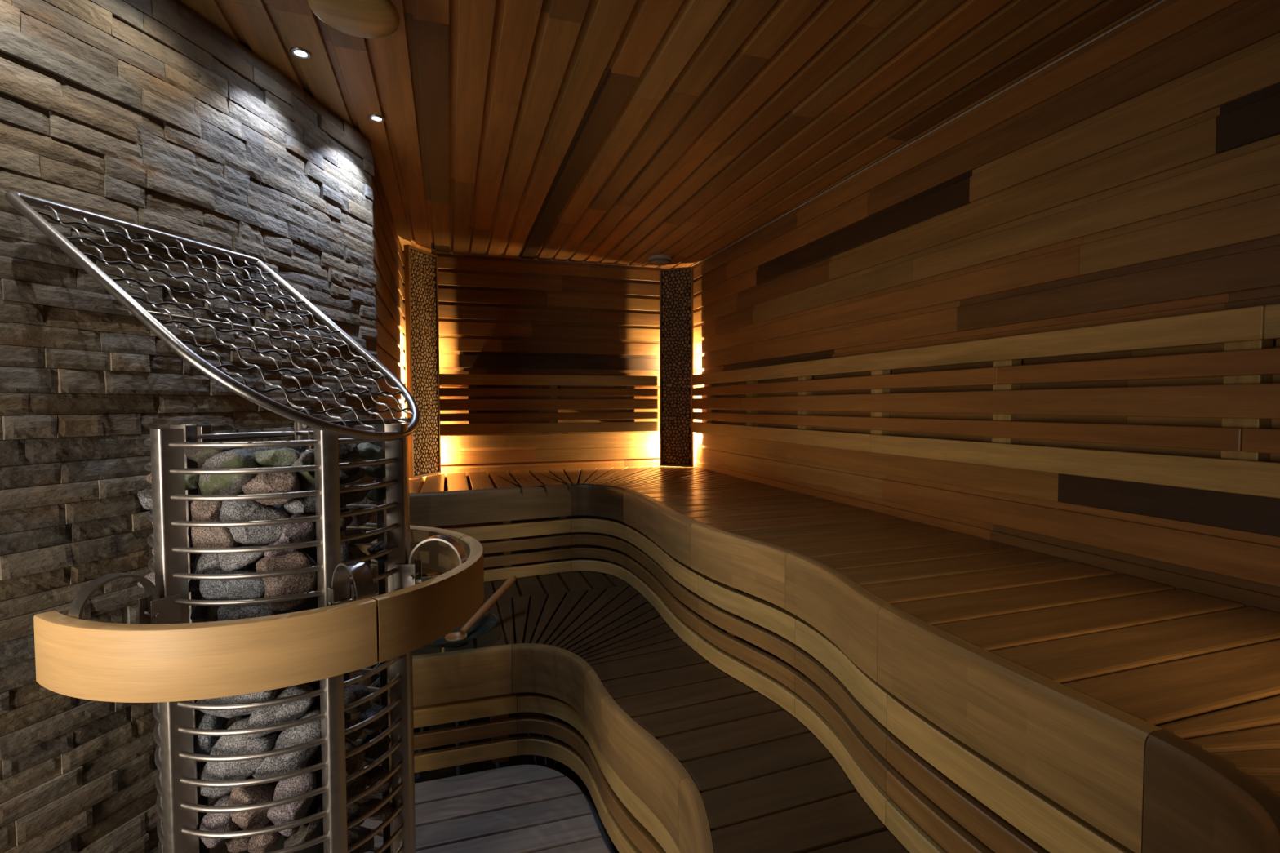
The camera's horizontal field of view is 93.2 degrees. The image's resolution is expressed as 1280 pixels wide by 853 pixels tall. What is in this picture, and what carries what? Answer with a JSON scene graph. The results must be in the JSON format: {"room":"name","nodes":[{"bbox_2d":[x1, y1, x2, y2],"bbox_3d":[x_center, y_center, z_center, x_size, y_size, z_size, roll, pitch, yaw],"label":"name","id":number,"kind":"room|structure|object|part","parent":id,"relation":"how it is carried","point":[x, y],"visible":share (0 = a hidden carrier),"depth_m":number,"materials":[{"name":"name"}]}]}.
{"room":"sauna","nodes":[
{"label":"sauna","id":0,"kind":"room"},
{"bbox_2d":[0,0,381,852],"bbox_3d":[-1.203,0.184,1.292,0.141,2.427,2.013,0,2,14],"label":"wall","id":1,"kind":"structure","parent":0,"point":[148,113],"depth_m":1.32,"materials":[{"name":"stone"}]},
{"bbox_2d":[4,191,419,441],"bbox_3d":[-0.805,-0.215,1.452,0.619,0.481,0.820,0,2,10],"label":"mesh screen","id":2,"kind":"object","parent":1,"relation":"attached to","point":[21,202],"visible":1,"depth_m":1.24,"materials":[{"name":"silver metal"}]},
{"bbox_3d":[-0.843,-0.214,1.341,0.011,0.011,0.556,0,2,12],"label":"cross rod","id":3,"kind":"part","parent":2,"relation":"part of","materials":[{"name":"silver metal"}]},
{"bbox_3d":[-0.588,-0.009,1.297,0.011,0.011,0.352,0,2,12],"label":"cross rod","id":4,"kind":"part","parent":2,"relation":"part of","materials":[{"name":"grey metal"}]},
{"bbox_2d":[372,158,405,423],"bbox_3d":[-1.247,0.131,3.035,0.038,2.610,1.666,-1,2,-17],"label":"wall","id":5,"kind":"structure","parent":0,"point":[388,255],"depth_m":2.80,"materials":[{"name":"brown wood"}]},
{"bbox_2d":[401,250,672,618],"bbox_3d":[-0.574,0.087,4.139,2.110,2.610,0.038,-1,2,-17],"label":"wall","id":6,"kind":"structure","parent":0,"point":[502,315],"depth_m":4.08,"materials":[{"name":"brown wood"}]},
{"bbox_2d":[435,373,659,435],"bbox_3d":[-0.577,-0.150,4.075,1.670,0.390,0.066,-1,2,-17],"label":"backrest","id":7,"kind":"object","parent":6,"relation":"attached to","point":[472,404],"visible":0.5,"depth_m":4.03,"materials":[{"name":"brown wood"}]},
{"bbox_2d":[177,0,1159,268],"bbox_3d":[-0.549,-1.036,1.388,4.079,0.038,5.546,-1,2,-17],"label":"ceiling","id":8,"kind":"structure","parent":0,"point":[620,132],"depth_m":1.90,"materials":[{"name":"brown wood"}]},
{"bbox_2d":[289,47,311,58],"bbox_3d":[-0.930,-1.025,1.659,0.052,0.009,0.052,-1,2,-17],"label":"recessed light","id":9,"kind":"object","parent":8,"relation":"in","point":[300,52],"visible":1,"depth_m":1.66,"materials":[{"name":"silver metal"}]},
{"bbox_2d":[307,0,399,38],"bbox_3d":[-0.645,-0.969,1.367,0.190,0.094,0.190,-1,2,-17],"label":"ceiling vent","id":10,"kind":"object","parent":8,"relation":"in","point":[366,19],"visible":1,"depth_m":1.36,"materials":[{"name":"brown wood"}]},
{"bbox_2d":[368,114,385,122],"bbox_3d":[-0.887,-1.039,2.038,0.052,0.009,0.052,-1,2,-17],"label":"recessed light","id":11,"kind":"object","parent":8,"relation":"in","point":[375,117],"visible":1,"depth_m":2.03,"materials":[{"name":"silver metal"}]},
{"bbox_2d":[648,254,671,266],"bbox_3d":[0.131,-1.093,3.989,0.158,0.046,0.158,-1,2,-17],"label":"ceiling vent","id":12,"kind":"object","parent":8,"relation":"in","point":[654,260],"visible":1,"depth_m":3.94,"materials":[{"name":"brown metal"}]},
{"bbox_2d":[364,600,995,852],"bbox_3d":[-0.515,1.428,1.487,4.028,0.080,5.546,-1,2,-17],"label":"floor","id":13,"kind":"structure","parent":0,"point":[455,771],"depth_m":2.42,"materials":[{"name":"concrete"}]},
{"bbox_2d":[360,764,610,852],"bbox_3d":[-0.447,1.394,0.632,1.585,0.050,3.278,-1,2,-17],"label":"duckboard","id":14,"kind":"object","parent":13,"relation":"on","point":[521,808],"visible":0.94,"depth_m":2.05,"materials":[{"name":"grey wood"}]},
{"bbox_2d":[143,419,416,852],"bbox_3d":[-0.834,0.663,1.524,0.519,1.348,0.829,-1,2,-17],"label":"heater","id":15,"kind":"object","parent":14,"relation":"on","point":[180,807],"visible":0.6,"depth_m":1.17,"materials":[{"name":"silver metal"}]},
{"bbox_2d":[137,571,155,587],"bbox_3d":[-0.967,0.300,1.217,0.068,0.046,0.053,0,2,10],"label":"stone","id":16,"kind":"object","parent":15,"relation":"in","point":[151,576],"visible":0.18,"depth_m":1.20,"materials":[{"name":"grey stone"}]},
{"bbox_3d":[-0.873,0.678,1.145,0.049,1.348,0.050,-1,2,-17],"label":"post","id":17,"kind":"part","parent":15,"relation":"part of","materials":[{"name":"silver metal"}]},
{"bbox_3d":[-1.018,0.670,1.376,0.040,1.348,0.033,0,2,3],"label":"post","id":18,"kind":"part","parent":15,"relation":"part of","materials":[{"name":"silver metal"}]},
{"bbox_2d":[185,474,199,490],"bbox_3d":[-0.924,0.112,1.254,0.040,0.040,0.051,0,2,9],"label":"stone","id":19,"kind":"object","parent":15,"relation":"in","point":[192,481],"visible":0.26,"depth_m":1.24,"materials":[{"name":"green stone"}]},
{"bbox_2d":[184,448,231,466],"bbox_3d":[-0.905,0.062,1.266,0.100,0.043,0.050,0,2,13],"label":"stone","id":20,"kind":"object","parent":19,"relation":"on","point":[199,455],"visible":0.6,"depth_m":1.24,"materials":[{"name":"stone"}]},
{"bbox_2d":[190,605,219,622],"bbox_3d":[-0.852,0.367,1.200,0.056,0.045,0.050,0,2,10],"label":"stone","id":21,"kind":"object","parent":15,"relation":"in","point":[199,614],"visible":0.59,"depth_m":1.18,"materials":[{"name":"stone"}]},
{"bbox_2d":[188,553,222,592],"bbox_3d":[-0.835,0.278,1.186,0.080,0.088,0.074,0,2,4],"label":"stone","id":22,"kind":"object","parent":21,"relation":"on","point":[203,563],"visible":0.44,"depth_m":1.16,"materials":[{"name":"grey stone"}]},
{"bbox_2d":[187,501,241,547],"bbox_3d":[-0.810,0.184,1.164,0.098,0.105,0.070,0,2,12],"label":"stone","id":23,"kind":"object","parent":22,"relation":"on","point":[199,511],"visible":0.45,"depth_m":1.14,"materials":[{"name":"brown stone"}]},
{"bbox_2d":[198,448,260,494],"bbox_3d":[-0.779,0.089,1.159,0.120,0.093,0.076,0,2,7],"label":"stone","id":24,"kind":"object","parent":23,"relation":"on","point":[209,484],"visible":0.73,"depth_m":1.13,"materials":[{"name":"stone"}]},
{"bbox_2d":[193,711,228,763],"bbox_3d":[-0.847,0.608,1.189,0.054,0.110,0.059,0,2,7],"label":"stone","id":25,"kind":"object","parent":15,"relation":"in","point":[202,744],"visible":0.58,"depth_m":1.17,"materials":[{"name":"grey stone"}]},
{"bbox_2d":[225,827,251,852],"bbox_3d":[-0.792,0.820,1.202,0.052,0.040,0.050,-1,2,-17],"label":"stone","id":26,"kind":"object","parent":15,"relation":"in","point":[233,845],"visible":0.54,"depth_m":1.18,"materials":[{"name":"brown stone"}]},
{"bbox_2d":[196,792,239,848],"bbox_3d":[-0.822,0.766,1.190,0.081,0.090,0.072,1,2,25],"label":"stone","id":27,"kind":"object","parent":26,"relation":"on","point":[214,822],"visible":0.52,"depth_m":1.16,"materials":[{"name":"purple stone"}]},
{"bbox_2d":[197,716,277,798],"bbox_3d":[-0.783,0.640,1.179,0.153,0.151,0.072,0,2,3],"label":"stone","id":28,"kind":"object","parent":27,"relation":"on","point":[236,744],"visible":0.68,"depth_m":1.15,"materials":[{"name":"grey stone"}]},
{"bbox_2d":[196,688,277,719],"bbox_3d":[-0.772,0.527,1.166,0.147,0.060,0.057,0,2,-1],"label":"stone","id":29,"kind":"object","parent":28,"relation":"on","point":[268,695],"visible":0.48,"depth_m":1.14,"materials":[{"name":"grey stone"}]},
{"bbox_2d":[247,684,315,738],"bbox_3d":[-0.703,0.553,1.189,0.120,0.087,0.079,-1,2,-17],"label":"stone","id":30,"kind":"object","parent":28,"relation":"on","point":[288,712],"visible":0.61,"depth_m":1.16,"materials":[{"name":"grey stone"}]},
{"bbox_2d":[217,597,276,621],"bbox_3d":[-0.763,0.361,1.178,0.106,0.051,0.059,-1,2,-17],"label":"stone","id":31,"kind":"object","parent":15,"relation":"in","point":[232,612],"visible":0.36,"depth_m":1.16,"materials":[{"name":"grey stone"}]},
{"bbox_2d":[199,568,265,599],"bbox_3d":[-0.775,0.302,1.156,0.129,0.057,0.055,0,2,-2],"label":"stone","id":32,"kind":"object","parent":31,"relation":"on","point":[248,588],"visible":0.66,"depth_m":1.14,"materials":[{"name":"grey stone"}]},
{"bbox_2d":[217,544,266,571],"bbox_3d":[-0.760,0.251,1.162,0.088,0.045,0.054,-1,2,-17],"label":"stone","id":33,"kind":"object","parent":32,"relation":"on","point":[228,562],"visible":0.8,"depth_m":1.14,"materials":[{"name":"grey stone"}]},
{"bbox_2d":[218,500,290,544],"bbox_3d":[-0.738,0.177,1.165,0.127,0.097,0.078,-1,2,-17],"label":"stone","id":34,"kind":"object","parent":33,"relation":"on","point":[237,510],"visible":0.71,"depth_m":1.14,"materials":[{"name":"grey stone"}]},
{"bbox_2d":[241,466,300,505],"bbox_3d":[-0.710,0.114,1.167,0.098,0.076,0.073,-1,2,-17],"label":"stone","id":35,"kind":"object","parent":34,"relation":"on","point":[276,482],"visible":0.64,"depth_m":1.14,"materials":[{"name":"brown stone"}]},
{"bbox_2d":[250,448,300,466],"bbox_3d":[-0.710,0.060,1.174,0.092,0.036,0.045,-1,2,-17],"label":"stone","id":36,"kind":"object","parent":35,"relation":"on","point":[283,456],"visible":0.98,"depth_m":1.16,"materials":[{"name":"green stone"}]},
{"bbox_2d":[272,504,285,510],"bbox_3d":[-0.722,0.167,1.202,0.035,0.028,0.040,-1,2,-17],"label":"stone","id":37,"kind":"object","parent":34,"relation":"on","point":[281,506],"visible":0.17,"depth_m":1.20,"materials":[{"name":"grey stone"}]},
{"bbox_3d":[-1.010,0.025,1.665,0.009,0.009,0.409,0,2,10],"label":"tie rod","id":38,"kind":"part","parent":15,"relation":"part of","materials":[{"name":"grey metal"}]},
{"bbox_2d":[33,525,484,702],"bbox_3d":[-0.671,0.331,1.343,0.615,0.171,0.830,0,2,5],"label":"guard rail","id":39,"kind":"object","parent":15,"relation":"attached to","point":[162,660],"visible":0.89,"depth_m":1.00,"materials":[{"name":"brown wood"}]},
{"bbox_3d":[-0.882,0.338,1.113,0.040,0.052,0.048,1,2,24],"label":"cheek plate","id":40,"kind":"part","parent":39,"relation":"part of","materials":[{"name":"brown metal"}]},
{"bbox_3d":[-0.734,0.371,1.004,0.546,0.116,0.125,0,2,-7],"label":"rail","id":41,"kind":"part","parent":39,"relation":"part of","materials":[{"name":"brown wood"}]},
{"bbox_3d":[-0.585,0.334,1.176,0.048,0.052,0.040,2,3,42],"label":"cheek plate","id":42,"kind":"part","parent":39,"relation":"part of","materials":[{"name":"silver metal"}]},
{"bbox_3d":[-0.516,0.328,1.346,0.048,0.052,0.040,0,2,2],"label":"cheek plate","id":43,"kind":"part","parent":39,"relation":"part of","materials":[{"name":"silver metal"}]},
{"bbox_3d":[-0.689,0.345,1.702,0.509,0.116,0.111,0,2,14],"label":"rail","id":44,"kind":"part","parent":39,"relation":"part of","materials":[{"name":"brown wood"}]},
{"bbox_3d":[-0.421,0.357,1.341,0.117,0.116,0.525,0,2,2],"label":"rail","id":45,"kind":"part","parent":39,"relation":"part of","materials":[{"name":"brown wood"}]},
{"bbox_2d":[247,820,281,852],"bbox_3d":[-0.740,0.809,1.194,0.055,0.047,0.056,-1,2,-17],"label":"stone","id":46,"kind":"object","parent":15,"relation":"in","point":[261,843],"visible":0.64,"depth_m":1.18,"materials":[{"name":"brown stone"}]},
{"bbox_2d":[227,774,275,830],"bbox_3d":[-0.753,0.736,1.182,0.088,0.103,0.082,-1,2,-17],"label":"stone","id":47,"kind":"object","parent":46,"relation":"on","point":[259,793],"visible":0.71,"depth_m":1.16,"materials":[{"name":"brown stone"}]},
{"bbox_2d":[245,445,306,453],"bbox_3d":[-0.761,0.051,1.264,0.122,0.036,0.050,-1,2,-17],"label":"stone","id":48,"kind":"object","parent":15,"relation":"in","point":[300,449],"visible":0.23,"depth_m":1.25,"materials":[{"name":"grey stone"}]},
{"bbox_2d":[256,549,317,611],"bbox_3d":[-0.689,0.302,1.188,0.107,0.119,0.075,-1,2,-28],"label":"stone","id":49,"kind":"object","parent":15,"relation":"in","point":[277,586],"visible":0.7,"depth_m":1.17,"materials":[{"name":"brown stone"}]},
{"bbox_2d":[263,513,315,557],"bbox_3d":[-0.681,0.210,1.183,0.094,0.078,0.079,-1,2,-17],"label":"stone","id":50,"kind":"object","parent":49,"relation":"on","point":[292,533],"visible":0.62,"depth_m":1.16,"materials":[{"name":"purple stone"}]},
{"bbox_2d":[284,496,315,514],"bbox_3d":[-0.668,0.154,1.199,0.064,0.033,0.043,-2,3,-41],"label":"stone","id":51,"kind":"object","parent":50,"relation":"on","point":[300,504],"visible":0.84,"depth_m":1.18,"materials":[{"name":"grey stone"}]},
{"bbox_2d":[288,451,315,491],"bbox_3d":[-0.666,0.091,1.201,0.055,0.086,0.059,-2,3,-40],"label":"stone","id":52,"kind":"object","parent":51,"relation":"on","point":[307,479],"visible":0.51,"depth_m":1.19,"materials":[{"name":"stone"}]},
{"bbox_3d":[-0.869,0.661,1.589,0.033,1.348,0.040,-1,2,-22],"label":"post","id":53,"kind":"part","parent":15,"relation":"part of","materials":[{"name":"silver metal"}]},
{"bbox_2d":[284,799,323,848],"bbox_3d":[-0.679,0.804,1.229,0.077,0.066,0.073,-1,2,-17],"label":"stone","id":54,"kind":"object","parent":15,"relation":"in","point":[305,833],"visible":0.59,"depth_m":1.21,"materials":[{"name":"stone"}]},
{"bbox_2d":[266,762,315,836],"bbox_3d":[-0.691,0.737,1.203,0.088,0.130,0.073,-1,2,-17],"label":"stone","id":55,"kind":"object","parent":54,"relation":"on","point":[294,786],"visible":0.66,"depth_m":1.18,"materials":[{"name":"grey stone"}]},
{"bbox_2d":[252,706,320,778],"bbox_3d":[-0.693,0.628,1.198,0.129,0.126,0.079,-1,2,-17],"label":"stone","id":56,"kind":"object","parent":55,"relation":"on","point":[295,735],"visible":0.65,"depth_m":1.18,"materials":[{"name":"grey stone"}]},
{"bbox_2d":[311,756,322,794],"bbox_3d":[-0.658,0.711,1.237,0.030,0.072,0.042,-2,3,-39],"label":"stone","id":57,"kind":"object","parent":54,"relation":"on","point":[317,760],"visible":0.3,"depth_m":1.22,"materials":[{"name":"stone"}]},
{"bbox_3d":[-0.604,0.675,1.196,0.040,1.348,0.033,2,3,44],"label":"post","id":58,"kind":"part","parent":15,"relation":"part of","materials":[{"name":"silver metal"}]},
{"bbox_2d":[341,544,371,567],"bbox_3d":[-0.605,0.272,1.267,0.060,0.066,0.078,1,2,25],"label":"stone","id":59,"kind":"object","parent":15,"relation":"in","point":[348,552],"visible":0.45,"depth_m":1.24,"materials":[{"name":"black stone"}]},
{"bbox_2d":[340,528,382,545],"bbox_3d":[-0.599,0.233,1.282,0.043,0.036,0.122,1,2,23],"label":"stone","id":60,"kind":"object","parent":59,"relation":"on","point":[352,531],"visible":0.64,"depth_m":1.27,"materials":[{"name":"stone"}]},
{"bbox_2d":[340,507,351,528],"bbox_3d":[-0.616,0.191,1.244,0.044,0.044,0.037,1,3,36],"label":"stone","id":61,"kind":"object","parent":60,"relation":"on","point":[344,522],"visible":0.4,"depth_m":1.24,"materials":[{"name":"stone"}]},
{"bbox_2d":[346,506,373,527],"bbox_3d":[-0.592,0.190,1.269,0.049,0.042,0.054,1,2,24],"label":"stone","id":62,"kind":"object","parent":60,"relation":"on","point":[357,521],"visible":0.69,"depth_m":1.25,"materials":[{"name":"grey stone"}]},
{"bbox_2d":[339,485,371,506],"bbox_3d":[-0.600,0.142,1.251,0.046,0.038,0.092,1,2,27],"label":"stone","id":63,"kind":"object","parent":62,"relation":"on","point":[345,499],"visible":0.53,"depth_m":1.24,"materials":[{"name":"stone"}]},
{"bbox_2d":[338,466,365,484],"bbox_3d":[-0.601,0.099,1.248,0.045,0.036,0.068,1,2,27],"label":"stone","id":64,"kind":"object","parent":63,"relation":"on","point":[351,474],"visible":0.66,"depth_m":1.23,"materials":[{"name":"stone"}]},
{"bbox_2d":[338,443,360,461],"bbox_3d":[-0.611,0.049,1.250,0.053,0.048,0.067,1,2,29],"label":"stone","id":65,"kind":"object","parent":64,"relation":"on","point":[347,452],"visible":0.53,"depth_m":1.24,"materials":[{"name":"stone"}]},
{"bbox_2d":[346,826,373,852],"bbox_3d":[-0.605,0.879,1.278,0.057,0.054,0.071,1,2,30],"label":"stone","id":66,"kind":"object","parent":15,"relation":"in","point":[355,834],"visible":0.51,"depth_m":1.27,"materials":[{"name":"stone"}]},
{"bbox_2d":[346,802,369,826],"bbox_3d":[-0.605,0.816,1.271,0.058,0.054,0.064,1,2,31],"label":"stone","id":67,"kind":"object","parent":66,"relation":"on","point":[355,810],"visible":0.41,"depth_m":1.26,"materials":[{"name":"stone"}]},
{"bbox_2d":[346,774,368,799],"bbox_3d":[-0.606,0.753,1.269,0.056,0.055,0.066,1,2,31],"label":"stone","id":68,"kind":"object","parent":67,"relation":"on","point":[354,787],"visible":0.41,"depth_m":1.25,"materials":[{"name":"stone"}]},
{"bbox_2d":[345,742,365,775],"bbox_3d":[-0.607,0.692,1.265,0.059,0.057,0.065,1,3,32],"label":"stone","id":69,"kind":"object","parent":68,"relation":"on","point":[353,763],"visible":0.48,"depth_m":1.25,"materials":[{"name":"brown stone"}]},
{"bbox_2d":[344,720,364,742],"bbox_3d":[-0.605,0.633,1.260,0.050,0.043,0.061,1,2,27],"label":"stone","id":70,"kind":"object","parent":69,"relation":"on","point":[353,736],"visible":0.62,"depth_m":1.25,"materials":[{"name":"stone"}]},
{"bbox_2d":[344,684,370,714],"bbox_3d":[-0.603,0.572,1.266,0.054,0.052,0.063,1,2,31],"label":"stone","id":71,"kind":"object","parent":70,"relation":"on","point":[353,693],"visible":0.59,"depth_m":1.26,"materials":[{"name":"stone"}]},
{"bbox_2d":[356,442,385,460],"bbox_3d":[-0.635,0.058,1.431,0.051,0.045,0.088,1,2,21],"label":"stone","id":72,"kind":"object","parent":15,"relation":"in","point":[368,451],"visible":0.77,"depth_m":1.41,"materials":[{"name":"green stone"}]},
{"bbox_2d":[366,480,386,502],"bbox_3d":[-0.586,0.145,1.368,0.048,0.042,0.059,1,2,30],"label":"stone","id":73,"kind":"object","parent":15,"relation":"in","point":[375,495],"visible":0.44,"depth_m":1.34,"materials":[{"name":"stone"}]},
{"bbox_2d":[361,463,386,477],"bbox_3d":[-0.596,0.096,1.372,0.048,0.043,0.078,1,2,21],"label":"stone","id":74,"kind":"object","parent":73,"relation":"on","point":[374,471],"visible":0.48,"depth_m":1.35,"materials":[{"name":"stone"}]},
{"bbox_2d":[366,540,387,561],"bbox_3d":[-0.587,0.284,1.370,0.051,0.045,0.054,0,2,19],"label":"stone","id":75,"kind":"object","parent":15,"relation":"in","point":[380,546],"visible":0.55,"depth_m":1.36,"materials":[{"name":"stone"}]},
{"bbox_2d":[361,798,399,821],"bbox_3d":[-0.575,0.858,1.350,0.069,0.073,0.098,1,2,22],"label":"stone","id":76,"kind":"object","parent":15,"relation":"in","point":[387,810],"visible":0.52,"depth_m":1.32,"materials":[{"name":"brown stone"}]},
{"bbox_2d":[362,765,391,794],"bbox_3d":[-0.581,0.784,1.339,0.059,0.056,0.065,1,2,22],"label":"stone","id":77,"kind":"object","parent":76,"relation":"on","point":[375,774],"visible":0.68,"depth_m":1.32,"materials":[{"name":"brown stone"}]},
{"bbox_2d":[356,732,391,764],"bbox_3d":[-0.585,0.711,1.337,0.063,0.065,0.067,1,2,22],"label":"stone","id":78,"kind":"object","parent":77,"relation":"on","point":[379,748],"visible":0.57,"depth_m":1.32,"materials":[{"name":"stone"}]},
{"bbox_2d":[356,703,388,735],"bbox_3d":[-0.585,0.644,1.330,0.060,0.063,0.060,1,2,23],"label":"stone","id":79,"kind":"object","parent":78,"relation":"on","point":[380,723],"visible":0.73,"depth_m":1.32,"materials":[{"name":"stone"}]},
{"bbox_3d":[-0.647,0.661,1.569,0.033,1.348,0.040,1,3,32],"label":"post","id":80,"kind":"part","parent":15,"relation":"part of","materials":[{"name":"silver metal"}]},
{"bbox_3d":[-0.535,0.668,1.363,0.040,1.348,0.033,0,2,1],"label":"post","id":81,"kind":"part","parent":15,"relation":"part of","materials":[{"name":"silver metal"}]},
{"bbox_3d":[-0.959,0.195,1.219,0.034,0.043,0.041,-1,2,-17],"label":"stone","id":82,"kind":"object","parent":15,"relation":"in","visible":0},
{"bbox_2d":[137,488,152,509],"bbox_3d":[-0.965,0.144,1.208,0.066,0.043,0.049,0,2,13],"label":"stone","id":83,"kind":"object","parent":82,"relation":"on","point":[146,501],"visible":0.39,"depth_m":1.19,"materials":[{"name":"grey stone"}]},
{"bbox_2d":[144,472,151,484],"bbox_3d":[-0.965,0.102,1.214,0.049,0.036,0.047,1,2,21],"label":"stone","id":84,"kind":"object","parent":83,"relation":"on","point":[148,477],"visible":0.26,"depth_m":1.19,"materials":[{"name":"brown stone"}]},
{"bbox_2d":[412,571,910,852],"bbox_3d":[-0.255,1.083,2.050,1.230,0.464,2.588,-1,2,-17],"label":"bench","id":85,"kind":"object","parent":14,"relation":"on","point":[673,753],"visible":0.88,"depth_m":1.94,"materials":[{"name":"brown wood"}]},
{"bbox_2d":[423,611,497,648],"bbox_3d":[-0.761,0.810,2.386,0.390,0.059,0.390,-1,2,-17],"label":"glass bowl","id":86,"kind":"object","parent":85,"relation":"on","point":[488,621],"visible":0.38,"depth_m":2.42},
{"bbox_2d":[444,575,516,646],"bbox_3d":[-0.628,0.749,2.469,0.084,0.185,0.392,1,3,33],"label":"ladle","id":87,"kind":"object","parent":86,"relation":"in","point":[461,635],"visible":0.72,"depth_m":2.45,"materials":[{"name":"brown wood"}]},
{"bbox_3d":[-0.622,0.734,2.505,0.035,0.156,0.325,1,2,29],"label":"handle","id":88,"kind":"part","parent":87,"relation":"part of","materials":[{"name":"brown wood"}]},
{"bbox_3d":[-0.714,0.934,2.257,0.466,0.178,0.035,-1,2,-17],"label":"panel","id":89,"kind":"part","parent":85,"relation":"part of","materials":[{"name":"brown wood"}]},
{"bbox_3d":[-0.548,1.087,2.363,0.064,0.436,0.040,-1,2,-17],"label":"riser post","id":90,"kind":"part","parent":85,"relation":"part of","materials":[{"name":"brown wood"}]},
{"bbox_3d":[-0.315,0.933,2.251,0.400,0.178,0.101,1,3,35],"label":"panel","id":91,"kind":"part","parent":85,"relation":"part of","materials":[{"name":"brown wood"}]},
{"bbox_3d":[-0.145,0.941,2.019,0.034,0.178,0.197,-1,2,-20],"label":"panel","id":92,"kind":"part","parent":85,"relation":"part of","materials":[{"name":"brown wood"}]},
{"bbox_3d":[0.002,0.951,1.714,0.044,0.178,0.483,-1,2,-28],"label":"panel","id":93,"kind":"part","parent":85,"relation":"part of","materials":[{"name":"brown wood"}]},
{"bbox_3d":[0.130,0.964,1.360,0.044,0.178,0.290,0,2,-5],"label":"panel","id":94,"kind":"part","parent":85,"relation":"part of","materials":[{"name":"brown wood"}]},
{"bbox_2d":[408,465,1279,852],"bbox_3d":[0.024,0.830,2.288,1.894,0.949,3.890,-1,2,-17],"label":"bench","id":95,"kind":"object","parent":13,"relation":"on","point":[1039,703],"visible":0.88,"depth_m":1.27,"materials":[{"name":"brown wood"}]},
{"bbox_2d":[404,244,440,479],"bbox_3d":[-1.360,-0.381,3.701,0.112,1.371,0.286,0,2,16],"label":"decorative panel","id":96,"kind":"object","parent":95,"relation":"on","point":[420,266],"visible":0.98,"depth_m":3.68,"materials":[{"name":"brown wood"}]},
{"bbox_3d":[-0.785,0.412,3.156,0.881,0.170,0.040,-1,2,-23],"label":"panel","id":97,"kind":"part","parent":95,"relation":"part of","materials":[{"name":"brown wood"}]},
{"bbox_3d":[-0.712,0.812,3.247,0.040,0.920,0.040,-1,2,-23],"label":"riser post","id":98,"kind":"part","parent":95,"relation":"part of","materials":[{"name":"brown wood"}]},
{"bbox_3d":[-0.430,0.806,3.376,0.040,0.920,0.040,-1,2,-22],"label":"riser post","id":99,"kind":"part","parent":95,"relation":"part of","materials":[{"name":"brown wood"}]},
{"bbox_3d":[-0.208,0.405,3.263,0.390,0.170,0.098,1,3,34],"label":"panel","id":100,"kind":"part","parent":95,"relation":"part of","materials":[{"name":"brown wood"}]},
{"bbox_3d":[0.070,0.425,2.695,0.049,0.170,0.919,-1,2,-17],"label":"panel","id":101,"kind":"part","parent":95,"relation":"part of","materials":[{"name":"brown wood"}]},
{"bbox_2d":[659,266,693,466],"bbox_3d":[0.263,-0.407,4.227,0.235,1.371,0.091,1,2,19],"label":"decorative panel","id":102,"kind":"object","parent":95,"relation":"on","point":[676,284],"visible":1,"depth_m":4.19,"materials":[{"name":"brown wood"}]},
{"bbox_3d":[0.331,0.850,2.106,0.040,0.920,0.040,-1,2,-30],"label":"riser post","id":103,"kind":"part","parent":95,"relation":"part of","materials":[{"name":"brown wood"}]},
{"bbox_3d":[0.320,0.449,2.024,0.045,0.170,0.523,-1,2,-28],"label":"panel","id":104,"kind":"part","parent":95,"relation":"part of","materials":[{"name":"brown wood"}]},
{"bbox_3d":[0.498,0.466,1.562,0.052,0.170,0.484,-1,2,-10],"label":"panel","id":105,"kind":"part","parent":95,"relation":"part of","materials":[{"name":"brown wood"}]},
{"bbox_3d":[0.608,0.483,1.067,0.044,0.170,0.532,-1,2,-17],"label":"panel","id":106,"kind":"part","parent":95,"relation":"part of","materials":[{"name":"brown wood"}]},
{"bbox_3d":[0.497,0.502,0.567,0.635,0.170,0.164,-2,3,-38],"label":"panel","id":107,"kind":"part","parent":95,"relation":"part of","materials":[{"name":"brown wood"}]},
{"bbox_2d":[692,0,1279,684],"bbox_3d":[1.133,0.161,1.961,0.038,2.610,5.346,-1,2,-17],"label":"wall","id":108,"kind":"structure","parent":0,"point":[1133,175],"depth_m":1.72,"materials":[{"name":"brown wood"}]},
{"bbox_2d":[692,303,1279,498],"bbox_3d":[1.046,-0.081,2.053,0.066,0.390,4.389,-1,2,-17],"label":"backrest","id":109,"kind":"object","parent":108,"relation":"attached to","point":[1247,399],"visible":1,"depth_m":1.65,"materials":[{"name":"brown wood"}]}
]}

